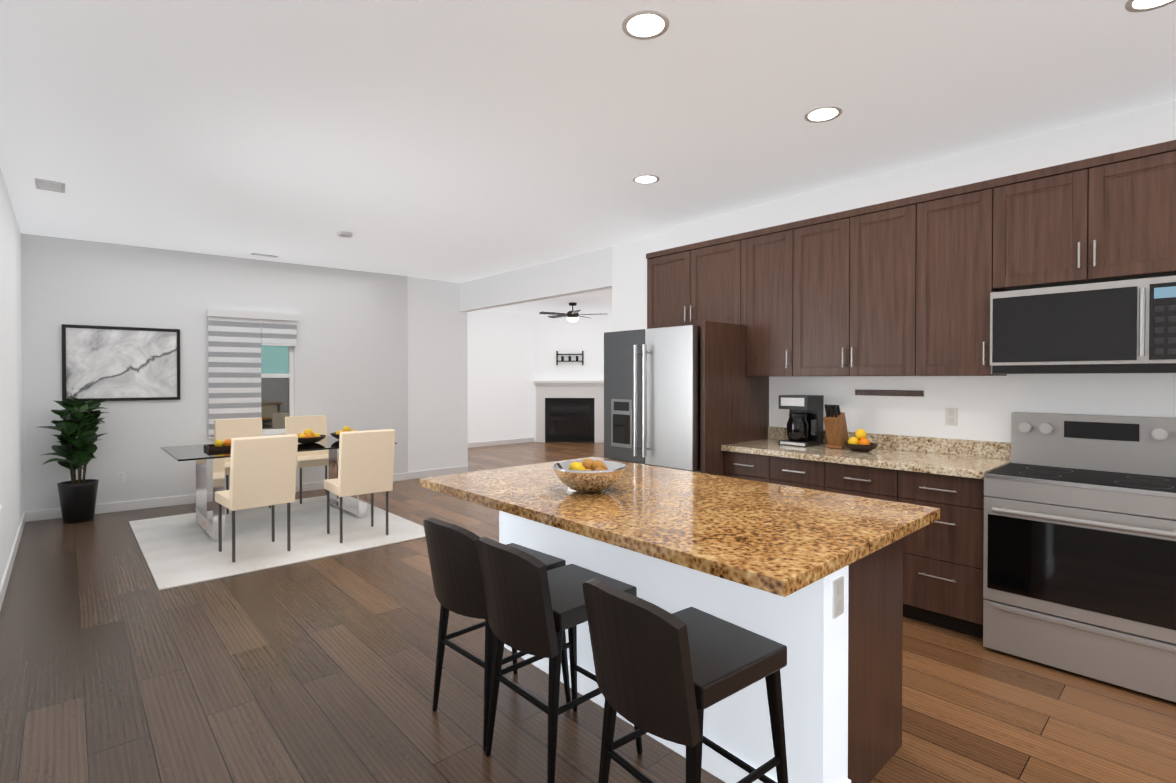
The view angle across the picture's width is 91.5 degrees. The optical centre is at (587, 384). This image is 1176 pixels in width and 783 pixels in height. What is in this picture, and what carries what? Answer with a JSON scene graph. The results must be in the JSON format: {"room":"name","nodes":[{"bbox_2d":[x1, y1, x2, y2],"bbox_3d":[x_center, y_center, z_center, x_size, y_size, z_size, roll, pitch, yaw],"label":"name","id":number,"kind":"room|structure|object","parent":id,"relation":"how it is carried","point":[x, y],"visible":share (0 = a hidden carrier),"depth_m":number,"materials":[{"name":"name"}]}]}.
{"room":"dining room and kitchen","nodes":[
{"label":"dining room and kitchen","id":0,"kind":"room"},
{"bbox_2d":[0,167,22,584],"bbox_3d":[-2.124,-0.024,1.777,0.120,2.820,10.845,0,1,-42],"label":"wall","id":1,"kind":"structure","parent":0,"point":[11,462],"depth_m":4.38,"materials":[{"name":"paint"}]},
{"bbox_2d":[0,511,27,609],"bbox_3d":[-3.570,1.320,3.482,0.023,0.100,5.793,0,1,-42],"label":"baseboard","id":2,"kind":"structure","parent":1,"relation":"attached to","point":[4,583],"depth_m":4.17,"materials":[{"name":"white wood"}]},
{"bbox_2d":[21,233,407,521],"bbox_3d":[-4.090,-0.072,6.789,3.930,2.820,0.120,0,1,-38],"label":"wall","id":3,"kind":"structure","parent":0,"point":[351,359],"depth_m":6.38,"materials":[{"name":"paint"}]},
{"bbox_2d":[116,472,124,482],"bbox_3d":[-4.942,0.985,6.061,0.070,0.114,0.008,0,1,-38],"label":"outlet","id":4,"kind":"object","parent":3,"relation":"attached to","point":[120,477],"visible":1,"depth_m":6.06,"materials":[{"name":"white plastic"}]},
{"bbox_2d":[61,324,179,400],"bbox_3d":[-4.907,-0.215,6.063,0.970,0.780,0.026,0,1,-38],"label":"framed art","id":5,"kind":"object","parent":3,"relation":"attached to","point":[110,363],"visible":0.92,"depth_m":6.04},
{"bbox_2d":[26,466,467,521],"bbox_3d":[-3.645,1.285,7.110,4.740,0.100,0.328,0,1,-42],"label":"baseboard","id":6,"kind":"structure","parent":3,"relation":"attached to","point":[37,515],"depth_m":6.30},
{"bbox_2d":[209,345,293,438],"bbox_3d":[-3.987,-0.082,6.836,0.910,1.400,0.130,0,1,-38],"label":"window","id":7,"kind":"structure","parent":3,"relation":"in","point":[277,399],"depth_m":7.01,"materials":[{"name":"clear glass"}]},
{"bbox_2d":[207,308,297,434],"bbox_3d":[-3.945,-0.141,6.781,0.930,1.430,0.062,0,1,-38],"label":"window blind","id":8,"kind":"object","parent":7,"relation":"attached to","point":[237,339],"visible":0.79,"depth_m":6.68,"materials":[{"name":"white fabric"}]},
{"bbox_2d":[407,277,467,471],"bbox_3d":[-2.292,-0.086,8.359,1.040,2.820,0.300,0,1,-42],"label":"wall","id":9,"kind":"structure","parent":0,"point":[437,384],"depth_m":8.26,"materials":[{"name":"paint"}]},
{"bbox_2d":[467,310,533,442],"bbox_3d":[-2.017,-0.122,12.073,4.610,2.820,0.120,0,1,-42],"label":"wall","id":10,"kind":"structure","parent":0,"point":[500,375],"depth_m":12.13,"materials":[{"name":"paint"}]},
{"bbox_2d":[468,437,533,447],"bbox_3d":[-2.393,1.242,11.652,3.230,0.100,0.014,0,1,-42],"label":"baseboard","id":11,"kind":"structure","parent":10,"relation":"attached to","point":[522,440],"depth_m":12.14,"materials":[{"name":"white wood"}]},
{"bbox_2d":[460,247,611,311],"bbox_3d":[-0.773,-1.277,7.364,0.120,0.420,3.200,0,1,-42],"label":"wall","id":12,"kind":"structure","parent":0,"point":[591,271],"depth_m":7.05,"materials":[{"name":"paint"}]},
{"bbox_2d":[534,314,605,441],"bbox_3d":[-0.399,-0.128,12.695,1.140,2.820,1.140,0,1,-42],"label":"wall","id":13,"kind":"structure","parent":0,"point":[560,335],"depth_m":12.69,"materials":[{"name":"paint"}]},
{"bbox_2d":[556,351,583,364],"bbox_3d":[-0.401,-0.577,12.638,0.600,0.320,0.094,0,1,3],"label":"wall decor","id":14,"kind":"object","parent":13,"relation":"attached to","point":[569,358],"visible":1,"depth_m":12.61,"materials":[{"name":"black metal"}]},
{"bbox_2d":[0,442,1175,782],"bbox_3d":[0.565,1.399,5.713,9.380,0.100,13.020,0,1,-42],"label":"floor","id":15,"kind":"structure","parent":0,"point":[116,666],"depth_m":2.57,"materials":[{"name":"brown wood"}]},
{"bbox_2d":[40,397,109,522],"bbox_3d":[-5.035,0.736,5.620,0.556,1.228,0.476,0,1,-42],"label":"potted plant","id":16,"kind":"object","parent":15,"relation":"on","point":[77,498],"visible":1,"depth_m":5.59,"materials":[{"name":"green plant"}]},
{"bbox_2d":[129,495,424,590],"bbox_3d":[-2.905,1.346,5.378,2.040,0.012,2.440,0,1,-42],"label":"rug","id":17,"kind":"object","parent":15,"relation":"on","point":[180,550],"visible":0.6,"depth_m":4.99,"materials":[{"name":"white fabric"}]},
{"bbox_2d":[214,418,270,513],"bbox_3d":[-3.721,0.857,6.195,0.450,0.948,0.544,0,1,-42],"label":"dining chair","id":18,"kind":"object","parent":17,"relation":"on","point":[224,429],"visible":0.42,"depth_m":6.29,"materials":[{"name":"fabric"}]},
{"bbox_2d":[215,434,297,561],"bbox_3d":[-2.645,0.872,4.572,0.544,0.948,0.450,1,1,44],"label":"dining chair","id":19,"kind":"object","parent":17,"relation":"on","point":[263,469],"visible":1,"depth_m":4.40,"materials":[{"name":"fabric"}]},
{"bbox_2d":[161,436,396,540],"bbox_3d":[-3.012,0.967,5.663,1.830,0.738,1.130,0,1,-42],"label":"dining table","id":20,"kind":"object","parent":17,"relation":"on","point":[200,455],"visible":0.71,"depth_m":5.45,"materials":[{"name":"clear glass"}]},
{"bbox_2d":[204,439,230,450],"bbox_3d":[-3.269,0.556,5.444,0.600,0.088,0.260,0,1,-42],"label":"tray","id":21,"kind":"object","parent":20,"relation":"on","point":[218,445],"visible":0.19,"depth_m":5.28,"materials":[{"name":"black wood"}]},
{"bbox_2d":[297,429,332,443],"bbox_3d":[-2.835,0.524,5.813,0.328,0.145,0.328,0,1,42],"label":"bowl","id":22,"kind":"object","parent":20,"relation":"on","point":[307,436],"depth_m":5.74,"materials":[{"name":"brown wood"}]},
{"bbox_2d":[333,426,355,438],"bbox_3d":[-2.585,0.521,6.148,0.328,0.145,0.328,0,1,42],"label":"bowl","id":23,"kind":"object","parent":20,"relation":"on","point":[336,434],"depth_m":6.11,"materials":[{"name":"yellow food"}]},
{"bbox_2d":[285,415,338,503],"bbox_3d":[-3.204,0.852,6.667,0.450,0.948,0.544,0,1,-42],"label":"dining chair","id":24,"kind":"object","parent":17,"relation":"on","point":[296,425],"visible":0.46,"depth_m":6.73,"materials":[{"name":"fabric"}]},
{"bbox_2d":[324,429,394,542],"bbox_3d":[-2.023,0.868,5.071,0.450,0.948,0.544,0,1,-39],"label":"dining chair","id":25,"kind":"object","parent":17,"relation":"on","point":[366,462],"visible":1,"depth_m":4.89,"materials":[{"name":"fabric"}]},
{"bbox_2d":[423,517,570,751],"bbox_3d":[-0.398,0.955,2.406,0.388,0.849,0.540,1,1,45],"label":"bar stool","id":26,"kind":"object","parent":15,"relation":"on","point":[455,568],"visible":0.73,"depth_m":2.21,"materials":[{"name":"leather"}]},
{"bbox_2d":[476,537,642,782],"bbox_3d":[-0.123,0.958,2.105,0.540,0.849,0.388,0,1,-42],"label":"bar stool","id":27,"kind":"object","parent":15,"relation":"on","point":[535,607],"visible":0.83,"depth_m":1.92,"materials":[{"name":"dark wood"},{"name":"black leather"}]},
{"bbox_2d":[533,381,603,442],"bbox_3d":[-0.403,0.603,12.609,1.592,1.360,0.174,0,1,3],"label":"fireplace","id":28,"kind":"object","parent":15,"relation":"on","point":[569,411],"visible":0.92,"depth_m":12.61,"materials":[{"name":"white paint"}]},
{"bbox_2d":[604,325,700,472],"bbox_3d":[0.742,0.469,4.648,0.982,1.780,0.900,0,1,-42],"label":"refrigerator","id":29,"kind":"object","parent":15,"relation":"on","point":[652,396],"visible":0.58,"depth_m":4.28,"materials":[{"name":"silver metal"}]},
{"bbox_2d":[583,578,787,782],"bbox_3d":[0.271,0.963,1.657,0.540,0.849,0.388,0,1,-38],"label":"bar stool","id":30,"kind":"object","parent":15,"relation":"on","point":[663,674],"visible":1,"depth_m":1.52,"materials":[{"name":"dark wood"},{"name":"black leather"}]},
{"bbox_2d":[499,513,902,782],"bbox_3d":[0.374,0.938,2.626,0.709,0.879,1.784,0,1,-42],"label":"kitchen island","id":31,"kind":"object","parent":15,"relation":"on","point":[841,679],"depth_m":1.96,"materials":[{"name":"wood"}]},
{"bbox_2d":[420,457,939,600],"bbox_3d":[0.248,0.480,2.459,1.140,0.040,1.910,0,1,-42],"label":"island countertop","id":32,"kind":"structure","parent":31,"relation":"on","point":[778,540],"depth_m":2.02,"materials":[{"name":"brown stone"}]},
{"bbox_2d":[552,458,625,491],"bbox_3d":[0.005,0.390,2.473,0.320,0.135,0.320,0,1,-42],"label":"bowl","id":33,"kind":"object","parent":32,"relation":"on","point":[587,475],"visible":1,"depth_m":2.38,"materials":[{"name":"silver metal"}]},
{"bbox_2d":[832,576,843,618],"bbox_3d":[0.785,0.668,1.798,0.070,0.115,0.012,0,1,-42],"label":"outlet","id":34,"kind":"object","parent":31,"relation":"attached to","point":[837,597],"visible":1,"depth_m":1.79,"materials":[{"name":"white plastic"}]},
{"bbox_2d":[720,453,759,480],"bbox_3d":[1.370,0.923,4.252,0.628,0.879,0.425,0,1,-42],"label":"base cabinet","id":35,"kind":"object","parent":15,"relation":"on","point":[734,465],"depth_m":4.10,"materials":[{"name":"wood"}]},
{"bbox_2d":[756,457,811,488],"bbox_3d":[1.603,0.926,3.996,0.628,0.879,0.512,0,1,-42],"label":"base cabinet","id":36,"kind":"object","parent":15,"relation":"on","point":[775,470],"depth_m":3.84,"materials":[{"name":"wood"}]},
{"bbox_2d":[812,461,883,499],"bbox_3d":[1.859,0.929,3.715,0.628,0.879,0.491,0,1,-42],"label":"base cabinet","id":37,"kind":"object","parent":15,"relation":"on","point":[856,480],"depth_m":3.52,"materials":[{"name":"wood"}]},
{"bbox_2d":[884,469,984,638],"bbox_3d":[2.148,0.932,3.398,0.628,0.879,0.490,0,1,-42],"label":"base cabinet","id":38,"kind":"object","parent":15,"relation":"on","point":[943,555],"depth_m":3.15,"materials":[{"name":"wood"}]},
{"bbox_2d":[720,437,1010,480],"bbox_3d":[1.758,0.466,3.796,0.663,0.040,1.616,0,1,-42],"label":"countertop","id":39,"kind":"structure","parent":38,"relation":"on","point":[946,464],"depth_m":3.52,"materials":[{"name":"beige stone"}]},
{"bbox_2d":[778,395,823,446],"bbox_3d":[1.569,0.262,4.190,0.253,0.360,0.248,0,1,-42],"label":"coffee maker","id":40,"kind":"object","parent":39,"relation":"on","point":[805,425],"visible":1,"depth_m":4.13,"materials":[{"name":"black plastic"}]},
{"bbox_2d":[823,404,848,448],"bbox_3d":[1.731,0.291,3.991,0.213,0.305,0.110,0,1,-42],"label":"knife block","id":41,"kind":"object","parent":39,"relation":"on","point":[834,418],"visible":0.96,"depth_m":3.94,"materials":[{"name":"brown wood"}]},
{"bbox_2d":[844,429,877,451],"bbox_3d":[1.823,0.372,3.833,0.210,0.146,0.210,0,1,-42],"label":"bowl","id":42,"kind":"object","parent":39,"relation":"on","point":[860,442],"visible":1,"depth_m":3.79,"materials":[{"name":"brown wood"}]},
{"bbox_2d":[983,412,1175,701],"bbox_3d":[2.529,0.773,2.876,0.746,1.205,0.780,0,1,-42],"label":"range","id":43,"kind":"object","parent":15,"relation":"on","point":[1079,570],"visible":1,"depth_m":2.74,"materials":[{"name":"silver metal"}]},
{"bbox_2d":[0,0,1175,314],"bbox_3d":[0.565,-1.521,5.685,9.380,0.100,13.020,0,1,-42],"label":"ceiling","id":44,"kind":"structure","parent":0,"point":[456,140],"depth_m":3.02,"materials":[{"name":"paint"}]},
{"bbox_2d":[34,178,64,192],"bbox_3d":[-3.942,-1.452,4.203,0.160,0.011,0.280,0,1,-42],"label":"ceiling vent","id":45,"kind":"object","parent":44,"relation":"in","point":[49,185],"depth_m":4.18,"materials":[{"name":"metal"}]},
{"bbox_2d":[251,253,277,257],"bbox_3d":[-3.711,-1.474,6.578,0.260,0.011,0.100,0,1,-42],"label":"ceiling vent","id":46,"kind":"object","parent":44,"relation":"in","point":[256,254],"depth_m":6.55,"materials":[{"name":"metal"}]},
{"bbox_2d":[337,231,352,237],"bbox_3d":[-2.364,-1.455,5.574,0.140,0.030,0.140,0,1,-42],"label":"smoke detector","id":47,"kind":"object","parent":44,"relation":"attached to","point":[345,234],"visible":0.98,"depth_m":5.54,"materials":[{"name":"white plastic"}]},
{"bbox_2d":[539,302,606,321],"bbox_3d":[-0.323,-1.337,10.734,1.274,0.356,1.242,0,1,-42],"label":"ceiling fan","id":48,"kind":"object","parent":44,"relation":"hanging from","point":[572,315],"visible":1,"depth_m":10.62,"materials":[{"name":"brown metal"}]},
{"bbox_2d":[622,10,669,39],"bbox_3d":[0.231,-1.437,2.297,0.188,0.004,0.188,0,1,39],"label":"recessed light","id":49,"kind":"object","parent":44,"relation":"in","point":[643,24],"depth_m":2.29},
{"bbox_2d":[633,174,659,183],"bbox_3d":[0.412,-1.454,4.072,0.188,0.004,0.188,0,1,39],"label":"recessed light","id":50,"kind":"object","parent":44,"relation":"in","point":[647,178],"depth_m":4.07,"materials":[{"name":"white"}]},
{"bbox_2d":[804,106,841,122],"bbox_3d":[1.258,-1.444,3.070,0.188,0.004,0.188,0,1,39],"label":"recessed light","id":51,"kind":"object","parent":44,"relation":"in","point":[823,113],"depth_m":3.07,"materials":[{"name":"white"}]},
{"bbox_2d":[1125,0,1175,11],"bbox_3d":[2.113,-1.435,2.117,0.188,0.004,0.188,0,1,-33],"label":"recessed light","id":52,"kind":"object","parent":44,"relation":"in","point":[1131,5],"depth_m":2.17,"materials":[{"name":"white"}]},
{"bbox_2d":[606,314,611,331],"bbox_3d":[1.973,-0.112,11.028,0.120,2.820,6.800,0,1,-42],"label":"wall","id":53,"kind":"structure","parent":0,"point":[608,322],"depth_m":12.59,"materials":[{"name":"paint"}]},
{"bbox_2d":[612,100,1175,442],"bbox_3d":[2.624,-0.041,3.537,0.270,2.820,7.050,0,1,-42],"label":"wall","id":54,"kind":"structure","parent":0,"point":[986,406],"depth_m":3.67,"materials":[{"name":"paint"}]},
{"bbox_2d":[646,232,745,328],"bbox_3d":[0.992,-0.808,4.857,0.347,0.701,1.009,0,1,-42],"label":"upper cabinet","id":55,"kind":"object","parent":54,"relation":"attached to","point":[691,284],"depth_m":4.70,"materials":[{"name":"brown wood"}]},
{"bbox_2d":[746,225,781,376],"bbox_3d":[1.464,-0.606,4.341,0.347,1.096,0.489,0,1,-42],"label":"upper cabinet","id":56,"kind":"object","parent":54,"relation":"attached to","point":[763,246],"depth_m":4.26,"materials":[{"name":"brown wood"}]},
{"bbox_2d":[782,199,901,376],"bbox_3d":[1.858,-0.602,3.909,0.347,1.096,0.920,0,1,-42],"label":"upper cabinet","id":57,"kind":"object","parent":54,"relation":"attached to","point":[842,271],"depth_m":3.82,"materials":[{"name":"brown wood"}]},
{"bbox_2d":[855,390,923,396],"bbox_3d":[2.062,0.060,3.939,0.019,0.040,0.440,0,1,-42],"label":"rail","id":58,"kind":"object","parent":54,"relation":"attached to","point":[918,393],"visible":1,"depth_m":3.91,"materials":[{"name":"black metal"}]},
{"bbox_2d":[768,425,1010,460],"bbox_3d":[2.564,0.400,3.386,0.023,0.100,3.307,0,1,-42],"label":"backsplash","id":59,"kind":"structure","parent":54,"relation":"attached to","point":[966,448],"depth_m":3.73,"materials":[{"name":"beige stone"}]},
{"bbox_2d":[945,408,957,425],"bbox_3d":[2.322,0.208,3.663,0.008,0.114,0.070,0,1,-42],"label":"outlet","id":60,"kind":"object","parent":54,"relation":"attached to","point":[951,416],"visible":1,"depth_m":3.66,"materials":[{"name":"white plastic"}]},
{"bbox_2d":[902,176,1009,375],"bbox_3d":[2.258,-0.598,3.470,0.347,1.096,0.511,0,1,-42],"label":"upper cabinet","id":61,"kind":"object","parent":54,"relation":"attached to","point":[907,286],"depth_m":3.36,"materials":[{"name":"brown wood"}]},
{"bbox_2d":[1006,140,1175,290],"bbox_3d":[2.663,-0.836,3.024,0.347,0.610,0.810,0,1,-42],"label":"upper cabinet","id":62,"kind":"object","parent":54,"relation":"attached to","point":[1109,217],"depth_m":2.88,"materials":[{"name":"brown wood"}]},
{"bbox_2d":[990,275,1175,373],"bbox_3d":[2.622,-0.280,2.992,0.458,0.448,0.800,0,1,-42],"label":"microwave","id":63,"kind":"object","parent":62,"relation":"attached to","point":[1121,327],"visible":1,"depth_m":2.87,"materials":[{"name":"silver metal"}]},
{"label":"outside","id":64,"kind":"structure","parent":0,"visible":0},
{"bbox_2d":[261,345,288,373],"bbox_3d":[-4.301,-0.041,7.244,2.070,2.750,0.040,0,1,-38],"label":"view","id":65,"kind":"structure","parent":64,"point":[275,358],"depth_m":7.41,"materials":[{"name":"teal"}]}
]}

